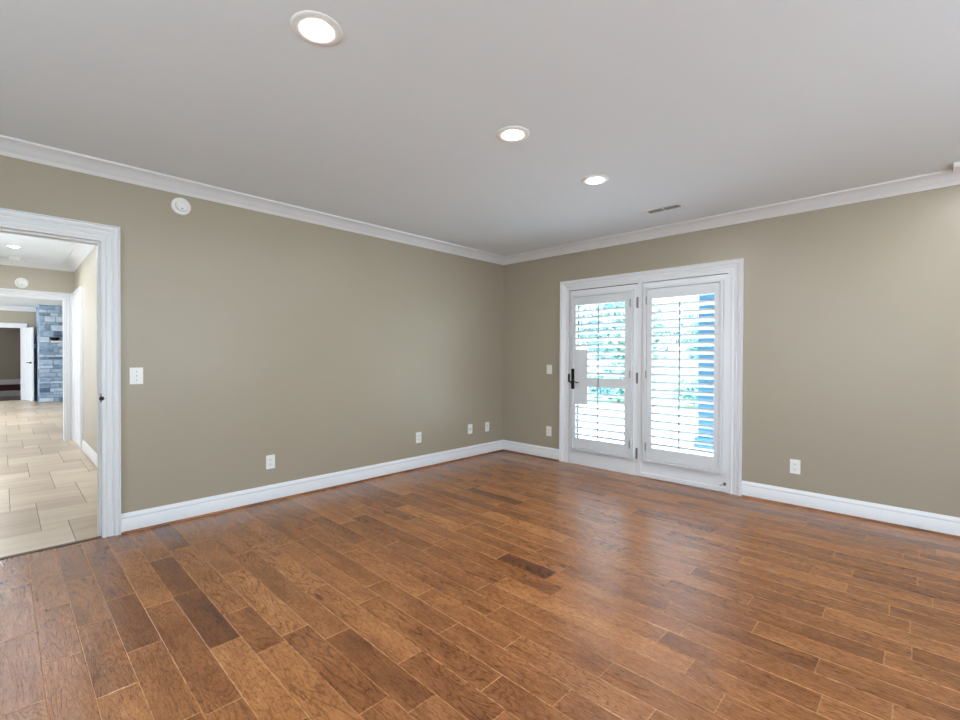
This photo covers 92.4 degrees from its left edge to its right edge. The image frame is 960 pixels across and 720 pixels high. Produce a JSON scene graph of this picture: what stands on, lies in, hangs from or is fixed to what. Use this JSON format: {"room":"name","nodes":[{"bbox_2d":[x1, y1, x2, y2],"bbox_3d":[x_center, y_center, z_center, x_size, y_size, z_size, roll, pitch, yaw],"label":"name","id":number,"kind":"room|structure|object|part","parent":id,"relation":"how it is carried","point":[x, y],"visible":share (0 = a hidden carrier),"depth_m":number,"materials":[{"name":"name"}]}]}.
{"room":"empty bedroom","nodes":[
{"label":"empty bedroom","id":0,"kind":"room"},
{"bbox_2d":[0,328,20,379],"bbox_3d":[-16.746,-0.286,16.172,0.100,2.800,5.000,1,1,44],"label":"wall","id":1,"kind":"structure","parent":0,"point":[10,367],"depth_m":16.27,"materials":[{"name":"paint"}]},
{"bbox_2d":[0,379,20,384],"bbox_3d":[-16.707,0.774,16.140,0.020,0.180,4.800,1,1,44],"label":"baseboard","id":2,"kind":"structure","parent":1,"relation":"attached to","point":[5,381],"depth_m":16.25,"materials":[{"name":"white paint"}]},
{"bbox_2d":[0,384,20,390],"bbox_3d":[-15.265,1.007,14.750,4.030,0.250,5.000,1,1,44],"label":"floor","id":3,"kind":"structure","parent":0,"point":[11,387],"depth_m":14.78,"materials":[{"name":"brown wood"}]},
{"bbox_2d":[0,390,20,395],"bbox_3d":[-13.804,1.023,13.340,0.030,0.255,5.000,1,1,44],"label":"trim","id":4,"kind":"structure","parent":3,"relation":"attached to","point":[15,392],"depth_m":13.45,"materials":[{"name":"white paint"}]},
{"bbox_2d":[0,310,36,393],"bbox_3d":[-12.692,-0.233,11.913,0.150,2.800,7.500,1,1,44],"label":"wall","id":5,"kind":"structure","parent":0,"point":[29,318],"depth_m":12.32,"materials":[{"name":"paint"}]},
{"bbox_2d":[0,323,26,327],"bbox_3d":[-12.565,0.046,12.028,0.181,2.040,1.060,1,1,44],"label":"door frame","id":6,"kind":"structure","parent":5,"relation":"in","point":[2,325],"depth_m":12.16,"materials":[{"name":"white paint"}]},
{"bbox_2d":[20,327,35,400],"bbox_3d":[-11.880,0.105,12.080,0.760,1.903,0.150,0,1,29],"label":"interior door","id":7,"kind":"structure","parent":6,"relation":"attached to","point":[27,362],"depth_m":12.02,"materials":[{"name":"white paint"}]},
{"bbox_2d":[0,306,35,311],"bbox_3d":[-12.586,-1.353,11.804,0.134,0.108,7.500,1,1,44],"label":"trim","id":8,"kind":"structure","parent":5,"relation":"attached to","point":[9,308],"depth_m":12.19,"materials":[{"name":"white paint"}]},
{"bbox_2d":[0,297,62,307],"bbox_3d":[-9.594,-1.430,8.916,8.450,0.120,7.500,1,1,44],"label":"ceiling","id":9,"kind":"structure","parent":0,"point":[17,302],"depth_m":11.18,"materials":[{"name":"white paint"}]},
{"bbox_2d":[0,265,73,292],"bbox_3d":[-6.504,-0.157,5.941,0.150,2.800,7.500,1,1,44],"label":"wall","id":10,"kind":"structure","parent":0,"point":[48,280],"depth_m":6.30,"materials":[{"name":"paint"}]},
{"bbox_2d":[14,278,28,287],"bbox_3d":[-6.140,-1.034,6.169,0.042,0.136,0.136,1,1,44],"label":"smoke detector","id":11,"kind":"object","parent":10,"relation":"attached to","point":[19,282],"visible":1,"depth_m":6.16,"materials":[{"name":"white plastic"}]},
{"bbox_2d":[0,288,71,440],"bbox_3d":[-6.366,0.100,6.087,0.210,2.085,1.490,1,1,44],"label":"door frame","id":12,"kind":"structure","parent":10,"relation":"in","point":[4,292],"depth_m":6.50,"materials":[{"name":"white paint"}]},
{"bbox_2d":[0,257,72,271],"bbox_3d":[-6.367,-1.291,5.873,0.122,0.080,1.800,1,1,44],"label":"trim","id":13,"kind":"structure","parent":10,"relation":"attached to","point":[3,261],"depth_m":6.23,"materials":[{"name":"white paint"}]},
{"bbox_2d":[0,232,76,263],"bbox_3d":[-4.731,-1.371,4.293,4.670,0.120,1.800,1,1,44],"label":"ceiling","id":14,"kind":"structure","parent":0,"point":[34,248],"depth_m":5.47,"materials":[{"name":"white paint"}]},
{"bbox_2d":[4,244,22,247],"bbox_3d":[-5.407,-1.314,5.342,0.160,0.017,0.160,1,1,44],"label":"recessed light","id":15,"kind":"object","parent":14,"relation":"in","point":[7,245],"visible":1,"depth_m":5.31,"materials":[{"name":"white plastic"}]},
{"bbox_2d":[74,246,96,453],"bbox_3d":[-4.069,-0.140,4.995,4.670,2.800,0.120,1,1,44],"label":"wall","id":16,"kind":"structure","parent":0,"point":[85,275],"depth_m":5.40,"materials":[{"name":"paint"}]},
{"bbox_2d":[71,286,82,450],"bbox_3d":[-5.413,0.102,6.189,1.010,2.085,0.030,1,1,44],"label":"door","id":17,"kind":"structure","parent":16,"relation":"in","point":[77,295],"depth_m":6.22,"materials":[{"name":"white paint"}]},
{"bbox_3d":[-5.406,0.145,6.197,0.840,2.000,0.009,1,1,44],"label":"panel","id":18,"kind":"part","parent":17,"relation":"part of","materials":[{"name":"white paint"}]},
{"bbox_2d":[63,243,96,271],"bbox_3d":[-4.148,-1.274,4.897,4.670,0.080,0.122,1,1,44],"label":"trim","id":19,"kind":"structure","parent":16,"relation":"attached to","point":[79,253],"depth_m":5.65,"materials":[{"name":"white paint"}]},
{"bbox_2d":[82,440,96,466],"bbox_3d":[-3.744,1.092,4.593,3.622,0.122,0.016,1,1,44],"label":"baseboard","id":20,"kind":"structure","parent":16,"relation":"attached to","point":[86,448],"depth_m":5.33,"materials":[{"name":"white paint"}]},
{"bbox_2d":[0,155,503,532],"bbox_3d":[-2.036,-0.120,3.645,0.130,2.800,6.900,1,1,44],"label":"wall","id":21,"kind":"structure","parent":0,"point":[254,335],"depth_m":3.85,"materials":[{"name":"paint"}]},
{"bbox_2d":[0,536,101,559],"bbox_3d":[-2.850,1.193,2.752,0.034,0.024,0.915,1,1,44],"label":"threshold strip","id":22,"kind":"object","parent":21,"relation":"attached to","point":[97,537],"depth_m":2.90,"materials":[{"name":"brown wood"}]},
{"bbox_2d":[0,208,120,537],"bbox_3d":[-2.888,0.141,2.765,0.190,2.087,1.154,1,1,44],"label":"door frame","id":23,"kind":"structure","parent":21,"relation":"in","point":[106,238],"depth_m":3.08,"materials":[{"name":"white paint"}]},
{"bbox_2d":[130,367,142,383],"bbox_3d":[-2.380,0.110,3.191,0.008,0.115,0.077,1,1,44],"label":"light switch","id":24,"kind":"object","parent":21,"relation":"attached to","point":[136,374],"visible":1,"depth_m":3.19,"materials":[{"name":"white plastic"}]},
{"bbox_2d":[171,198,190,214],"bbox_3d":[-2.178,-1.124,3.362,0.042,0.124,0.124,1,1,44],"label":"smoke detector","id":25,"kind":"object","parent":21,"relation":"attached to","point":[180,206],"visible":1,"depth_m":3.35,"materials":[{"name":"white plastic"}]},
{"bbox_2d":[0,134,504,264],"bbox_3d":[-1.941,-1.254,3.547,0.122,0.080,6.600,1,1,44],"label":"trim","id":26,"kind":"structure","parent":21,"relation":"attached to","point":[12,147],"depth_m":3.44,"materials":[{"name":"white paint"}]},
{"bbox_2d":[266,454,274,468],"bbox_3d":[-1.751,0.852,3.852,0.010,0.115,0.072,1,1,44],"label":"wall outlet","id":27,"kind":"object","parent":21,"relation":"attached to","point":[270,459],"visible":1,"depth_m":3.85,"materials":[{"name":"white plastic"}]},
{"bbox_2d":[121,440,502,531],"bbox_3d":[-1.070,1.103,4.556,0.016,0.122,3.955,1,1,44],"label":"baseboard","id":28,"kind":"structure","parent":21,"relation":"attached to","point":[138,519],"depth_m":3.92,"materials":[{"name":"white paint"}]},
{"bbox_2d":[123,449,502,533],"bbox_3d":[-1.064,1.168,4.558,0.024,0.016,3.945,1,1,44],"label":"trim","id":29,"kind":"structure","parent":21,"relation":"attached to","point":[198,516],"depth_m":3.92,"materials":[{"name":"white wood"}]},
{"bbox_2d":[416,432,420,442],"bbox_3d":[-0.662,0.839,4.980,0.010,0.115,0.072,1,1,44],"label":"wall outlet","id":30,"kind":"object","parent":21,"relation":"attached to","point":[418,434],"visible":1,"depth_m":4.97,"materials":[{"name":"white plastic"}]},
{"bbox_2d":[468,424,471,433],"bbox_3d":[-0.118,0.831,5.545,0.009,0.115,0.072,1,1,44],"label":"outlet","id":31,"kind":"object","parent":21,"relation":"attached to","point":[469,425],"visible":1,"depth_m":5.54,"materials":[{"name":"white plastic"}]},
{"bbox_2d":[485,422,488,431],"bbox_3d":[0.090,0.835,5.760,0.010,0.115,0.072,1,1,44],"label":"wall outlet","id":32,"kind":"object","parent":21,"relation":"attached to","point":[486,423],"visible":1,"depth_m":5.75,"materials":[{"name":"white plastic"}]},
{"bbox_2d":[0,396,959,719],"bbox_3d":[-5.761,1.195,6.037,21.690,0.100,8.660,1,1,44],"label":"floor","id":33,"kind":"structure","parent":0,"point":[500,585],"depth_m":2.27,"materials":[{"name":"brown wood"}]},
{"bbox_2d":[36,305,62,401],"bbox_3d":[-10.724,-0.170,12.758,1.410,2.474,2.214,1,1,44],"label":"stone fireplace","id":34,"kind":"object","parent":33,"relation":"on","point":[49,318],"visible":0.41,"depth_m":11.80,"materials":[{"name":"grey stone"}]},
{"bbox_2d":[49,337,59,340],"bbox_3d":[-10.853,-0.533,11.755,0.200,0.085,0.200,1,1,44],"label":"bowl","id":35,"kind":"object","parent":34,"relation":"on","point":[51,338],"visible":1,"depth_m":11.70,"materials":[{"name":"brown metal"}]},
{"bbox_2d":[0,0,959,255],"bbox_3d":[0.282,-1.326,1.401,6.300,0.120,6.600,1,1,44],"label":"ceiling","id":36,"kind":"structure","parent":0,"point":[707,107],"depth_m":2.25,"materials":[{"name":"white paint"}]},
{"bbox_2d":[290,10,342,45],"bbox_3d":[-0.627,-1.265,1.771,0.190,0.017,0.190,1,1,44],"label":"recessed light","id":37,"kind":"object","parent":36,"relation":"in","point":[313,27],"visible":1,"depth_m":1.75,"materials":[{"name":"white plastic"}]},
{"bbox_2d":[496,126,529,142],"bbox_3d":[0.186,-1.269,2.606,0.190,0.017,0.190,1,1,44],"label":"recessed light","id":38,"kind":"object","parent":36,"relation":"in","point":[510,134],"visible":1,"depth_m":2.59,"materials":[{"name":"white plastic"}]},
{"bbox_2d":[581,175,608,185],"bbox_3d":[0.819,-1.272,3.276,0.190,0.017,0.190,1,1,44],"label":"recessed light","id":39,"kind":"object","parent":36,"relation":"in","point":[591,180],"visible":1,"depth_m":3.25,"materials":[{"name":"white plastic"}]},
{"bbox_2d":[643,203,684,214],"bbox_3d":[1.557,-1.280,3.907,0.310,0.007,0.120,1,1,44],"label":"ceiling vent","id":40,"kind":"object","parent":36,"relation":"in","point":[678,205],"visible":1,"depth_m":3.90,"materials":[{"name":"white plastic"}]},
{"bbox_2d":[952,161,959,171],"bbox_3d":[3.194,-1.254,2.899,0.308,0.030,0.120,1,1,44],"label":"speaker box","id":41,"kind":"object","parent":36,"relation":"attached to","point":[956,165],"visible":1,"depth_m":2.97,"materials":[{"name":"white plastic"}]},
{"bbox_2d":[503,184,959,517],"bbox_3d":[2.675,-0.103,3.789,6.450,2.800,0.150,1,1,44],"label":"wall","id":42,"kind":"structure","parent":0,"point":[851,312],"depth_m":3.62,"materials":[{"name":"paint"}]},
{"bbox_2d":[503,440,558,459],"bbox_3d":[0.611,1.099,5.671,0.888,0.122,0.016,1,1,44],"label":"baseboard","id":43,"kind":"structure","parent":42,"relation":"attached to","point":[547,452],"depth_m":5.64,"materials":[{"name":"white paint"}]},
{"bbox_2d":[503,449,558,460],"bbox_3d":[0.607,1.164,5.670,0.885,0.016,0.024,1,1,44],"label":"trim","id":44,"kind":"structure","parent":42,"relation":"attached to","point":[503,449],"depth_m":5.64,"materials":[{"name":"white wood"}]},
{"bbox_2d":[546,426,550,435],"bbox_3d":[0.817,0.847,5.476,0.072,0.115,0.010,1,1,44],"label":"wall outlet","id":45,"kind":"object","parent":42,"relation":"attached to","point":[548,428],"visible":1,"depth_m":5.48,"materials":[{"name":"white plastic"}]},
{"bbox_2d":[547,365,551,373],"bbox_3d":[0.822,0.112,5.467,0.072,0.108,0.010,1,1,44],"label":"light switch","id":46,"kind":"object","parent":42,"relation":"attached to","point":[549,367],"visible":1,"depth_m":5.46,"materials":[{"name":"white plastic"}]},
{"bbox_2d":[559,258,743,495],"bbox_3d":[1.665,0.169,4.744,1.897,2.131,0.180,1,1,44],"label":"door frame","id":47,"kind":"structure","parent":42,"relation":"in","point":[734,268],"depth_m":4.36,"materials":[{"name":"white paint"}]},
{"bbox_2d":[569,284,638,474],"bbox_3d":[1.319,0.197,4.982,0.829,1.957,0.108,1,1,44],"label":"door","id":48,"kind":"structure","parent":47,"relation":"attached to","point":[614,463],"depth_m":4.92,"materials":[{"name":"white paint"}]},
{"bbox_2d":[571,289,633,458],"bbox_3d":[1.311,0.144,4.977,0.718,1.735,0.092,1,1,44],"label":"plantation shutter","id":49,"kind":"object","parent":48,"relation":"attached to","point":[580,358],"visible":1,"depth_m":4.95,"materials":[{"name":"white paint"}]},
{"bbox_3d":[1.129,0.189,5.149,0.175,0.611,0.022,1,1,44],"label":"cutout plate","id":50,"kind":"part","parent":49,"relation":"part of","materials":[{"name":"white paint"}]},
{"bbox_3d":[1.271,0.130,4.958,0.012,1.433,0.010,1,1,44],"label":"tilt rod","id":51,"kind":"part","parent":49,"relation":"part of","materials":[{"name":"grey wood"}]},
{"bbox_3d":[1.302,0.153,4.994,0.582,1.414,0.080,1,1,44],"label":"louvre panel","id":52,"kind":"part","parent":49,"relation":"part of","materials":[{"name":"white paint"}]},
{"bbox_3d":[1.349,0.247,4.937,0.438,0.100,0.030,1,1,44],"label":"divider rail","id":53,"kind":"part","parent":49,"relation":"part of","materials":[{"name":"white paint"}]},
{"bbox_2d":[641,274,727,491],"bbox_3d":[1.943,0.204,4.416,0.795,1.957,0.057,1,1,44],"label":"door","id":54,"kind":"structure","parent":47,"relation":"attached to","point":[703,479],"depth_m":4.32,"materials":[{"name":"white paint"}]},
{"bbox_3d":[1.923,1.163,4.408,0.795,0.039,0.012,1,1,44],"label":"rail","id":55,"kind":"part","parent":54,"relation":"part of","materials":[{"name":"white paint"}]},
{"bbox_2d":[643,279,723,473],"bbox_3d":[1.922,0.146,4.387,0.724,1.745,0.092,1,1,44],"label":"plantation shutter","id":56,"kind":"object","parent":54,"relation":"attached to","point":[714,464],"visible":1,"depth_m":4.35,"materials":[{"name":"white paint"}]},
{"bbox_3d":[1.888,0.133,4.363,0.012,1.432,0.010,1,1,44],"label":"tilt rod","id":57,"kind":"part","parent":56,"relation":"part of","materials":[{"name":"grey wood"}]},
{"bbox_3d":[1.928,0.156,4.390,0.572,1.414,0.080,1,1,44],"label":"louvre panel","id":58,"kind":"part","parent":56,"relation":"part of","materials":[{"name":"white paint"}]},
{"bbox_2d":[504,169,959,264],"bbox_3d":[2.531,-1.238,3.733,6.300,0.080,0.122,1,1,44],"label":"trim","id":59,"kind":"structure","parent":42,"relation":"attached to","point":[945,178],"depth_m":3.87,"materials":[{"name":"white paint"}]},
{"bbox_2d":[790,459,799,473],"bbox_3d":[2.581,0.875,3.773,0.072,0.115,0.010,1,1,44],"label":"wall outlet","id":60,"kind":"object","parent":42,"relation":"attached to","point":[794,464],"visible":1,"depth_m":3.77,"materials":[{"name":"white plastic"}]},
{"bbox_2d":[741,481,959,535],"bbox_3d":[3.561,1.136,2.825,3.515,0.122,0.016,1,1,44],"label":"baseboard","id":61,"kind":"structure","parent":42,"relation":"attached to","point":[946,524],"depth_m":3.49,"materials":[{"name":"white paint"}]},
{"bbox_2d":[742,495,959,537],"bbox_3d":[3.559,1.201,2.821,3.510,0.016,0.024,1,1,44],"label":"trim","id":62,"kind":"structure","parent":42,"relation":"attached to","point":[877,521],"depth_m":3.48,"materials":[{"name":"white wood"}]},
{"label":"outside","id":63,"kind":"structure","parent":0,"visible":0},
{"bbox_2d":[579,404,712,455],"bbox_3d":[6.203,1.340,4.907,22.000,0.120,6.350,1,1,44],"label":"patio","id":64,"kind":"structure","parent":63,"point":[617,414],"depth_m":8.42,"materials":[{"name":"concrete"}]},
{"bbox_2d":[694,294,713,449],"bbox_3d":[3.301,-0.346,6.581,0.340,3.200,0.340,1,1,44],"label":"porch post","id":65,"kind":"object","parent":64,"relation":"on","point":[709,296],"visible":0.27,"depth_m":6.50,"materials":[{"name":"blue paint"}]},
{"bbox_3d":[3.296,1.179,6.594,0.340,0.150,0.340,1,1,44],"label":"post","id":66,"kind":"part","parent":65,"relation":"part of","materials":[{"name":"blue paint"}]},
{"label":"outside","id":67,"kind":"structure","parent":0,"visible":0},
{"bbox_2d":[588,376,697,413],"bbox_3d":[16.568,1.320,15.647,50.000,0.150,23.500,1,1,44],"label":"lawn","id":68,"kind":"structure","parent":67,"point":[667,395],"depth_m":13.25,"materials":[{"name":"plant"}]},
{"bbox_2d":[588,362,658,401],"bbox_3d":[3.888,0.636,13.049,2.334,1.168,1.629,1,1,44],"label":"shrub","id":69,"kind":"object","parent":68,"relation":"on","point":[615,391],"visible":0.19,"depth_m":12.87,"materials":[{"name":"green plant"}]},
{"bbox_2d":[579,299,672,369],"bbox_3d":[5.061,-0.735,16.683,3.521,3.854,3.480,1,1,44],"label":"tree","id":70,"kind":"object","parent":68,"relation":"on","point":[619,304],"visible":0.23,"depth_m":16.13,"materials":[{"name":"green plant"}]},
{"bbox_2d":[588,354,697,387],"bbox_3d":[9.672,0.399,17.850,21.100,1.600,0.120,1,1,44],"label":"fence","id":71,"kind":"object","parent":68,"relation":"on","point":[687,372],"visible":0.03,"depth_m":19.37,"materials":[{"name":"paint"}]},
{"bbox_2d":[672,373,697,405],"bbox_3d":[5.872,0.738,11.464,2.143,1.006,1.663,1,1,44],"label":"shrub","id":72,"kind":"object","parent":68,"relation":"on","point":[682,388],"visible":0.23,"depth_m":11.55,"materials":[{"name":"green plant"}]},
{"bbox_2d":[672,306,698,363],"bbox_3d":[8.383,-0.426,15.517,3.786,3.282,3.401,1,1,44],"label":"tree","id":73,"kind":"object","parent":68,"relation":"on","point":[686,307],"visible":0.08,"depth_m":15.57,"materials":[{"name":"green plant"}]}
]}

